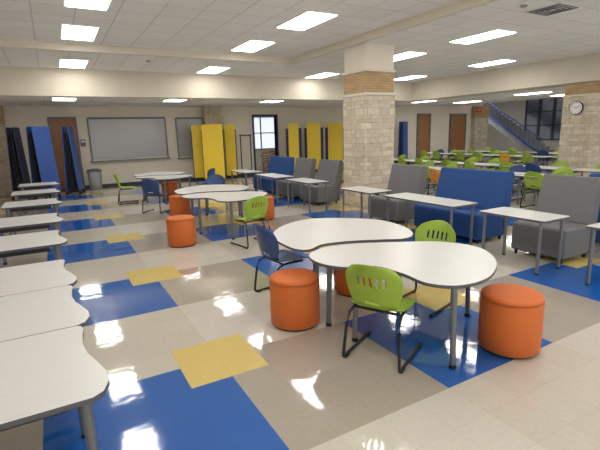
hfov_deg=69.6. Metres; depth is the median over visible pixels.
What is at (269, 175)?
table
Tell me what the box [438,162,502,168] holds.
table
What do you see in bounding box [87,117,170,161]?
shutter
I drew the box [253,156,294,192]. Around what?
lounge seat
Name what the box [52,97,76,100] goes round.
recessed light
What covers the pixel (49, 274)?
desk
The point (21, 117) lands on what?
wall
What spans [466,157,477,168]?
chair
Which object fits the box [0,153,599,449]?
floor
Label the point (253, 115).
trim
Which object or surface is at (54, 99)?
diffuser
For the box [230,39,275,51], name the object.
recessed light
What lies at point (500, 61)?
recessed light
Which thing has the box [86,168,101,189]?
waste bin
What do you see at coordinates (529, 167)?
chair
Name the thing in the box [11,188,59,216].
desk
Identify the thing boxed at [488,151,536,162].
table
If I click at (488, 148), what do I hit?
chair
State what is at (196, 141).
table
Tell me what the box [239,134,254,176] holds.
rack
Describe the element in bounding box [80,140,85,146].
box
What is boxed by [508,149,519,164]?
chair
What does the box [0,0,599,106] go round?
ceiling
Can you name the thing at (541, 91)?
recessed light
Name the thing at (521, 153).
chair
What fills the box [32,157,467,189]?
baseboard
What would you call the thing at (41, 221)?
desk
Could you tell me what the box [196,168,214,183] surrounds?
chair
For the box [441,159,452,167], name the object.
chair
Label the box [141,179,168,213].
chair
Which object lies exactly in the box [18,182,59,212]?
desk
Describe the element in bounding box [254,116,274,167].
wall
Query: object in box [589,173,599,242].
lounge seat
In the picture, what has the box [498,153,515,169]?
chair
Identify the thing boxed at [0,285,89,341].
desk
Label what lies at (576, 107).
wall clock
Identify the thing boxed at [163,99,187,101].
recessed light
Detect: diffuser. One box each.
[53,98,75,100]
[260,101,280,102]
[517,92,551,94]
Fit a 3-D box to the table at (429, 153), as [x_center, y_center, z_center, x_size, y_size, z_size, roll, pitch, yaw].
[6.285,-2.916,19.590,0.780,0.660,1.950,-8,14,-29]
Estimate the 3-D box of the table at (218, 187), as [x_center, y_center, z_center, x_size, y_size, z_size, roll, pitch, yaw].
[-1.852,-0.438,9.041,1.524,0.660,1.462,-8,14,-29]
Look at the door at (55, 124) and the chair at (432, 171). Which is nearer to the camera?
the chair at (432, 171)
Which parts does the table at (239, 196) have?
leg, leg, leg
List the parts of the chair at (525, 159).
backrest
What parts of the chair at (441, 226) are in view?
leg, backrest, leg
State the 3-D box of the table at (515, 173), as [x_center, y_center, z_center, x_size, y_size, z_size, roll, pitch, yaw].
[4.616,-1.003,10.795,0.780,0.660,1.950,-8,14,-29]
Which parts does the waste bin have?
lid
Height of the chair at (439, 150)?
0.809 m
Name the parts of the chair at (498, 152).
backrest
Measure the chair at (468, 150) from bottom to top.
0.809 m
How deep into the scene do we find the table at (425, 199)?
6.57 m
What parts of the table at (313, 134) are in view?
bench panel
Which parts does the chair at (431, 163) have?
backrest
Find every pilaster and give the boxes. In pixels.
[0,106,12,195]
[202,106,222,129]
[470,106,488,157]
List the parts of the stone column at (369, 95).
stone trim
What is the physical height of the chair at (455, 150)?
0.809 m
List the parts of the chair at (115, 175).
backrest, seat, leg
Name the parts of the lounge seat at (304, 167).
seat, backrest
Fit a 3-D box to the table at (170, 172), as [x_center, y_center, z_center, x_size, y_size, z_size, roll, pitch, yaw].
[-4.259,-1.234,13.141,1.524,0.660,1.462,-8,14,-29]
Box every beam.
[0,66,421,101]
[412,52,599,100]
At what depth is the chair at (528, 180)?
9.08 m
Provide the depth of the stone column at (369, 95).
9.77 m
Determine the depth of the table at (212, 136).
16.19 m
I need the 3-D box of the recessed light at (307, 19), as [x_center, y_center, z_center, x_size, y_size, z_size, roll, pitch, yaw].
[0.102,-3.689,7.824,0.620,0.029,1.220,-8,14,-29]
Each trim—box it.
[0,0,495,63]
[252,114,278,173]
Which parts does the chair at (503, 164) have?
backrest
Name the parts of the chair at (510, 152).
backrest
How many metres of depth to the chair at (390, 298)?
3.12 m
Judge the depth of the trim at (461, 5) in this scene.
9.23 m
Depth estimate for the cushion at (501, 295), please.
3.29 m
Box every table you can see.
[5,127,31,199]
[26,126,61,199]
[61,126,85,194]
[133,171,184,198]
[136,175,192,203]
[175,184,248,217]
[182,191,266,239]
[190,125,203,180]
[201,124,225,178]
[224,124,237,178]
[230,169,261,191]
[255,173,293,203]
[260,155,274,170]
[274,218,412,277]
[285,123,301,167]
[285,178,328,212]
[304,123,323,169]
[309,241,496,369]
[325,123,343,166]
[340,186,392,221]
[383,192,477,244]
[396,159,440,181]
[398,121,408,164]
[418,152,458,167]
[428,166,441,170]
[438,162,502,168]
[452,150,489,161]
[453,154,501,162]
[479,207,569,274]
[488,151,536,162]
[492,165,574,170]
[497,155,556,173]
[514,172,525,200]
[515,174,543,204]
[532,152,557,165]
[568,168,599,175]
[585,222,599,285]
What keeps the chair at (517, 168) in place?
on the floor
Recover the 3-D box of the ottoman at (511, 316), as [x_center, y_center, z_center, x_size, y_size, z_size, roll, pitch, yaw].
[1.657,0.749,3.409,0.458,0.466,0.458,-8,14,-29]
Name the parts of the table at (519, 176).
leg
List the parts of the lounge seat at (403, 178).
seat, backrest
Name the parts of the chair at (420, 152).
backrest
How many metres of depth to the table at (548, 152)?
17.59 m
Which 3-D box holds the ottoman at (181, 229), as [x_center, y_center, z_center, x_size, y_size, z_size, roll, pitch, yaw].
[-1.922,0.095,7.005,0.458,0.466,0.458,-8,14,-29]
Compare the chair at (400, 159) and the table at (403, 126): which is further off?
the table at (403, 126)
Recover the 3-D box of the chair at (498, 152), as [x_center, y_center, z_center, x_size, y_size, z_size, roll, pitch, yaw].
[7.893,-2.612,17.570,0.566,0.809,0.484,-8,14,-29]
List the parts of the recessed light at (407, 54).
frame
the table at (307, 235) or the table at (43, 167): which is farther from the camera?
the table at (43, 167)
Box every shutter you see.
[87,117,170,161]
[175,117,203,158]
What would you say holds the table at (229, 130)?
on the floor
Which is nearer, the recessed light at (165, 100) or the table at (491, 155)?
the recessed light at (165, 100)
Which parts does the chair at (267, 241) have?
leg, backrest, seat, leg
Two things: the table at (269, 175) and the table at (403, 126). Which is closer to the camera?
the table at (269, 175)
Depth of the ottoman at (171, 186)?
12.30 m
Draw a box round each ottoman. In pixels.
[161,181,177,198]
[166,215,196,247]
[168,195,190,215]
[252,196,274,220]
[269,268,319,331]
[334,269,375,296]
[478,283,544,359]
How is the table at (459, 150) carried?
on the floor
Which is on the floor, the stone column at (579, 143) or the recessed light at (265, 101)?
the stone column at (579, 143)
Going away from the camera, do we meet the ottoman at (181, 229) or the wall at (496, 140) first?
the ottoman at (181, 229)
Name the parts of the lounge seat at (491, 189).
seat, backrest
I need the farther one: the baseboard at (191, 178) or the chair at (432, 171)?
the baseboard at (191, 178)
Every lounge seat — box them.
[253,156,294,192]
[277,158,315,199]
[299,159,342,205]
[368,164,426,223]
[414,167,514,243]
[511,174,599,263]
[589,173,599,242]
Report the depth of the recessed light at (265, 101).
15.20 m
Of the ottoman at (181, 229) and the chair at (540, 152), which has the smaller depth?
the ottoman at (181, 229)
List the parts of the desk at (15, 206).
leg, leg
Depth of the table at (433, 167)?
12.27 m
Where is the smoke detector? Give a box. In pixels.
[519,3,528,7]
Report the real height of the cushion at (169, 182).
0.041 m
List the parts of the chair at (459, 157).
backrest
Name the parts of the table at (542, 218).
leg, leg, leg, leg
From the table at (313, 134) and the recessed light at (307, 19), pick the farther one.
the table at (313, 134)
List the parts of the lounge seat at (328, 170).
seat, backrest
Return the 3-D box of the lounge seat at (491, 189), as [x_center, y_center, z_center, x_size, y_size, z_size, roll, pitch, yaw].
[2.661,-0.375,7.167,0.764,1.050,1.370,-8,14,-29]
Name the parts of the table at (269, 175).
leg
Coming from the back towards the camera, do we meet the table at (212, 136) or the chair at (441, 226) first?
the table at (212, 136)
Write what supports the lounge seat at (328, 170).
on the floor
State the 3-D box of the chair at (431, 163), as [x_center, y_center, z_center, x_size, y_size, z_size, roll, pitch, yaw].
[3.763,-1.526,13.026,0.566,0.809,0.484,-7,13,-25]
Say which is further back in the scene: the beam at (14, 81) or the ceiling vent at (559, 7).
the beam at (14, 81)
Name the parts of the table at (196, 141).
bench panel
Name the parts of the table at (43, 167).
bench panel, bench panel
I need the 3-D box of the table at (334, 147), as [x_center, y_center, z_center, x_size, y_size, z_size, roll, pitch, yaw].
[1.626,-3.585,19.810,0.920,2.149,0.500,-1,12,3]
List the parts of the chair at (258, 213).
leg, seat, backrest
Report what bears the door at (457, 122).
in the wall at (21, 117)
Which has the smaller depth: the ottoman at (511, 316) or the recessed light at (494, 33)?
the ottoman at (511, 316)
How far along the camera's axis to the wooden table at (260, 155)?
21.01 m
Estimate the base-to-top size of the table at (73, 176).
2.149 m
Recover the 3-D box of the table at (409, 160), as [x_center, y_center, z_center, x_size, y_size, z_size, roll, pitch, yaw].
[4.291,-1.909,15.117,0.780,0.660,1.950,-8,14,-29]
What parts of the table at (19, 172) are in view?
bench panel, bench panel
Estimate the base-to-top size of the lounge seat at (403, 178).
1.050 m
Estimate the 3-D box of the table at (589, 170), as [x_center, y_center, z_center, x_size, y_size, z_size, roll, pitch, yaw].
[7.255,-0.913,9.996,0.780,0.660,1.950,-8,14,-29]
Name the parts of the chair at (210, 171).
backrest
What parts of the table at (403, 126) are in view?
bench panel, bench panel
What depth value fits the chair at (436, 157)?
18.87 m
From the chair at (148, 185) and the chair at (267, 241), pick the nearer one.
the chair at (267, 241)
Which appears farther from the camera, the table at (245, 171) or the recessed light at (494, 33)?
the table at (245, 171)
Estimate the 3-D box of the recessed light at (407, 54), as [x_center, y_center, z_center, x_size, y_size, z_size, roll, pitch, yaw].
[2.575,-4.295,11.012,0.620,0.029,1.220,-8,14,-29]
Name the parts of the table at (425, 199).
leg, leg, leg, leg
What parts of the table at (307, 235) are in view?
leg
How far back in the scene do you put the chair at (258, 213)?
6.67 m
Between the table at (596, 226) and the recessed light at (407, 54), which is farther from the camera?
the recessed light at (407, 54)
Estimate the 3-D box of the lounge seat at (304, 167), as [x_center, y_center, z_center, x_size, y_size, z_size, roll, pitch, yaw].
[-0.098,-1.302,11.934,0.764,1.050,0.900,-8,14,-29]
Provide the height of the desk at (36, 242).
0.660 m
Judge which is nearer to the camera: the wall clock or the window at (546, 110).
the wall clock
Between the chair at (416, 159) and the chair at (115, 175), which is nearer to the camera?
the chair at (115, 175)
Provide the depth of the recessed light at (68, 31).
8.06 m
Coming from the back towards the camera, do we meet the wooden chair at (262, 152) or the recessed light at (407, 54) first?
the wooden chair at (262, 152)
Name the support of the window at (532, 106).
in the wall at (496, 140)
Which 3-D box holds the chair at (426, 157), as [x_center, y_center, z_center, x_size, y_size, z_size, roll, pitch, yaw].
[4.410,-2.106,15.671,0.566,0.809,0.484,-10,14,-33]
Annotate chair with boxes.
[113,174,138,204]
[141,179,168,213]
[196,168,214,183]
[206,174,226,209]
[231,196,269,248]
[254,225,308,291]
[262,152,270,171]
[342,264,422,373]
[398,157,405,164]
[402,220,455,316]
[414,158,433,181]
[419,151,431,159]
[419,164,435,193]
[420,155,429,164]
[424,160,435,188]
[427,168,439,194]
[432,149,443,158]
[433,151,443,160]
[434,162,457,189]
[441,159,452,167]
[444,149,457,161]
[455,151,464,167]
[464,160,474,168]
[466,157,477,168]
[467,149,474,158]
[472,152,486,167]
[483,147,490,156]
[486,150,501,160]
[488,158,500,170]
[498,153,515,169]
[499,162,520,192]
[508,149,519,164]
[509,165,525,200]
[512,151,529,164]
[520,171,542,207]
[521,163,540,195]
[522,153,538,164]
[536,150,551,170]
[552,160,568,174]
[553,167,573,175]
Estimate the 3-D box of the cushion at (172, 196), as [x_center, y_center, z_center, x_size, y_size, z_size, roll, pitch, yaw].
[-2.660,-0.630,9.505,0.450,0.041,0.450,-8,14,-29]
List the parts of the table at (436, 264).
leg, leg, leg, leg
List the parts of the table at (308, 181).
leg, leg, leg, leg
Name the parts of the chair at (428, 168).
backrest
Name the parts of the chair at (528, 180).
leg, backrest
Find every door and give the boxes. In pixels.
[47,117,84,189]
[416,114,430,157]
[448,114,466,159]
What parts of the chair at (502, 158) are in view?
backrest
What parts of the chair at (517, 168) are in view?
backrest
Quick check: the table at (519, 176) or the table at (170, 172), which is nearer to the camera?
the table at (519, 176)
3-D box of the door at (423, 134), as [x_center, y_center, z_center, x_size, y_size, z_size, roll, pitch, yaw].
[6.699,-4.709,23.394,0.960,2.568,0.120,-8,14,-29]
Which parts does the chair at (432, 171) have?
backrest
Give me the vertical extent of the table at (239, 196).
0.660 m
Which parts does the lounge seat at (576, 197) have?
seat, backrest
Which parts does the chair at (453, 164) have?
backrest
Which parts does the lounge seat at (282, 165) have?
seat, backrest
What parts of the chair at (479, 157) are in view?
backrest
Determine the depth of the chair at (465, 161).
12.64 m
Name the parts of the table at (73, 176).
bench panel, bench panel, frame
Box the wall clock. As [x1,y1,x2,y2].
[569,101,583,114]
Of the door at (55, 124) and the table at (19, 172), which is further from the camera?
the door at (55, 124)
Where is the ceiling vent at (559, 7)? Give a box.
[524,2,582,15]
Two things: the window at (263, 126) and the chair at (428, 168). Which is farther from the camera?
the window at (263, 126)
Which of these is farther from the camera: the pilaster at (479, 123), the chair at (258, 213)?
the pilaster at (479, 123)
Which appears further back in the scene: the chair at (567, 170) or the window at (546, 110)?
the window at (546, 110)
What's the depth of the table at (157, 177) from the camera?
11.83 m
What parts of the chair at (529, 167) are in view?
backrest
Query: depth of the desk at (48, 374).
1.96 m
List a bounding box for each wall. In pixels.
[2,104,483,184]
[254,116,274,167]
[484,100,559,152]
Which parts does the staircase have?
handrail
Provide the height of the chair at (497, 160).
0.809 m
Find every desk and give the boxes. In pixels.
[0,213,63,267]
[0,230,67,259]
[0,259,76,296]
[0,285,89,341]
[0,326,109,449]
[1,198,61,235]
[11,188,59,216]
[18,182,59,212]
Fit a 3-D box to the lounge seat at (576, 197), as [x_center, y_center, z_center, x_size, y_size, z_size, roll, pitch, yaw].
[3.439,-0.114,5.822,0.764,1.050,0.740,-8,14,-29]
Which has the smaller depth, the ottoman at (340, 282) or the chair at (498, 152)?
the ottoman at (340, 282)
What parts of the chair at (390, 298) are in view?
leg, backrest, seat, leg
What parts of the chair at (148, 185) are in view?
backrest, leg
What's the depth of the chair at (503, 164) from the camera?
11.64 m
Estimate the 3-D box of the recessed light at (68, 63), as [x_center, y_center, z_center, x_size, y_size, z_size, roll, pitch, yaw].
[-5.585,-3.972,10.641,0.620,0.029,1.220,-8,14,-29]
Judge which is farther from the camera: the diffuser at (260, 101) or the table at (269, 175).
the diffuser at (260, 101)
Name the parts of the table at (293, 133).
bench panel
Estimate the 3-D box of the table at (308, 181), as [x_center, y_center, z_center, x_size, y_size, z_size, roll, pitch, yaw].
[0.152,-0.712,10.055,0.540,0.660,1.150,-8,14,-29]
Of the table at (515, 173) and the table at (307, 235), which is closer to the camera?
the table at (307, 235)
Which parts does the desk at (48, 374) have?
leg, leg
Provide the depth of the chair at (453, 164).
12.37 m
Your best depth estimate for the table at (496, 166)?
11.31 m
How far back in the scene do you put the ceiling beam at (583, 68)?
13.59 m
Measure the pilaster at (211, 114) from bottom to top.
2.880 m
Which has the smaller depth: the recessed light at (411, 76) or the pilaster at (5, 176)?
the pilaster at (5, 176)
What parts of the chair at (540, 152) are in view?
backrest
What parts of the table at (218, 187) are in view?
leg, leg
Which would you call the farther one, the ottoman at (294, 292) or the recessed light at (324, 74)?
the recessed light at (324, 74)
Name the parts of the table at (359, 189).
leg, leg, leg, leg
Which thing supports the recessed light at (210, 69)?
in the ceiling
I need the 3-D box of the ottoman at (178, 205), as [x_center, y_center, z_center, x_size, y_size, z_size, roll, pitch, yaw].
[-2.654,-0.422,9.549,0.458,0.466,0.458,-8,14,-29]
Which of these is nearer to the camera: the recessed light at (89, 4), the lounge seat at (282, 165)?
the recessed light at (89, 4)
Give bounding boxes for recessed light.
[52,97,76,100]
[58,58,88,67]
[60,23,99,40]
[63,0,111,9]
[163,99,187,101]
[196,66,230,73]
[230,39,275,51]
[260,100,283,102]
[275,10,338,29]
[304,72,339,77]
[394,51,427,60]
[394,75,427,79]
[448,29,517,43]
[453,101,480,102]
[467,59,516,66]
[513,91,551,94]
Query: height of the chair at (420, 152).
0.809 m
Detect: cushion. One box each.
[161,181,177,183]
[166,215,194,221]
[168,195,182,198]
[269,268,318,286]
[481,283,544,307]
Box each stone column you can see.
[342,43,395,207]
[557,81,599,176]
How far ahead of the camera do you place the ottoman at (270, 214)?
8.81 m
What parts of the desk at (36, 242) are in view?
leg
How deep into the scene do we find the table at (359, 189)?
8.02 m
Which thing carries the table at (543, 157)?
on the floor
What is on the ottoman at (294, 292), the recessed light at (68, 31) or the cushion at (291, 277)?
the cushion at (291, 277)
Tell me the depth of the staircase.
26.00 m
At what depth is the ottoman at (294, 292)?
3.80 m
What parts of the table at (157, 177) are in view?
leg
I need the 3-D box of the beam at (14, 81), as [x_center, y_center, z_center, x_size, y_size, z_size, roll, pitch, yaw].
[-2.029,-4.439,13.956,16.550,0.700,0.300,-8,14,-29]
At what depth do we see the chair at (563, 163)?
11.58 m
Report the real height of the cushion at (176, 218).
0.041 m
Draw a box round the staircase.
[488,103,553,155]
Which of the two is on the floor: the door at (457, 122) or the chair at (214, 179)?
the chair at (214, 179)
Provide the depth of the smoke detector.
6.66 m
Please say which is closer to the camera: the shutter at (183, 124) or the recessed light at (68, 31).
the recessed light at (68, 31)
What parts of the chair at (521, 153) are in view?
backrest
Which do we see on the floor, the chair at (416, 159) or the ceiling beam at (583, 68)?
the chair at (416, 159)
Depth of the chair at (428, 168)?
11.68 m
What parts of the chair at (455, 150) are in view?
backrest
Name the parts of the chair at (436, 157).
backrest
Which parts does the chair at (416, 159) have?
backrest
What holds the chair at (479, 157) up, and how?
on the floor
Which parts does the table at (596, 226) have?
leg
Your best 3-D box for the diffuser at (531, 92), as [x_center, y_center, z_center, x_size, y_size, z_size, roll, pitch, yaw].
[8.855,-5.011,16.452,0.560,0.028,1.160,-8,14,-29]
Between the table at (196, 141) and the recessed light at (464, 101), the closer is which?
the table at (196, 141)
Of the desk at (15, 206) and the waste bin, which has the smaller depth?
the desk at (15, 206)
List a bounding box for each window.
[254,117,274,149]
[524,99,539,136]
[537,98,554,139]
[551,97,562,139]
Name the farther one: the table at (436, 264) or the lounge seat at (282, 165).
the lounge seat at (282, 165)
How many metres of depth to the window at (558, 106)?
26.71 m
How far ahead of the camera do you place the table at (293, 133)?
18.62 m
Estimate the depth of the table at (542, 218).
5.29 m
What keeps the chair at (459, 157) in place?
on the floor
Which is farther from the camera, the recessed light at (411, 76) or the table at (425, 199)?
the recessed light at (411, 76)
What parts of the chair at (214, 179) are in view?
backrest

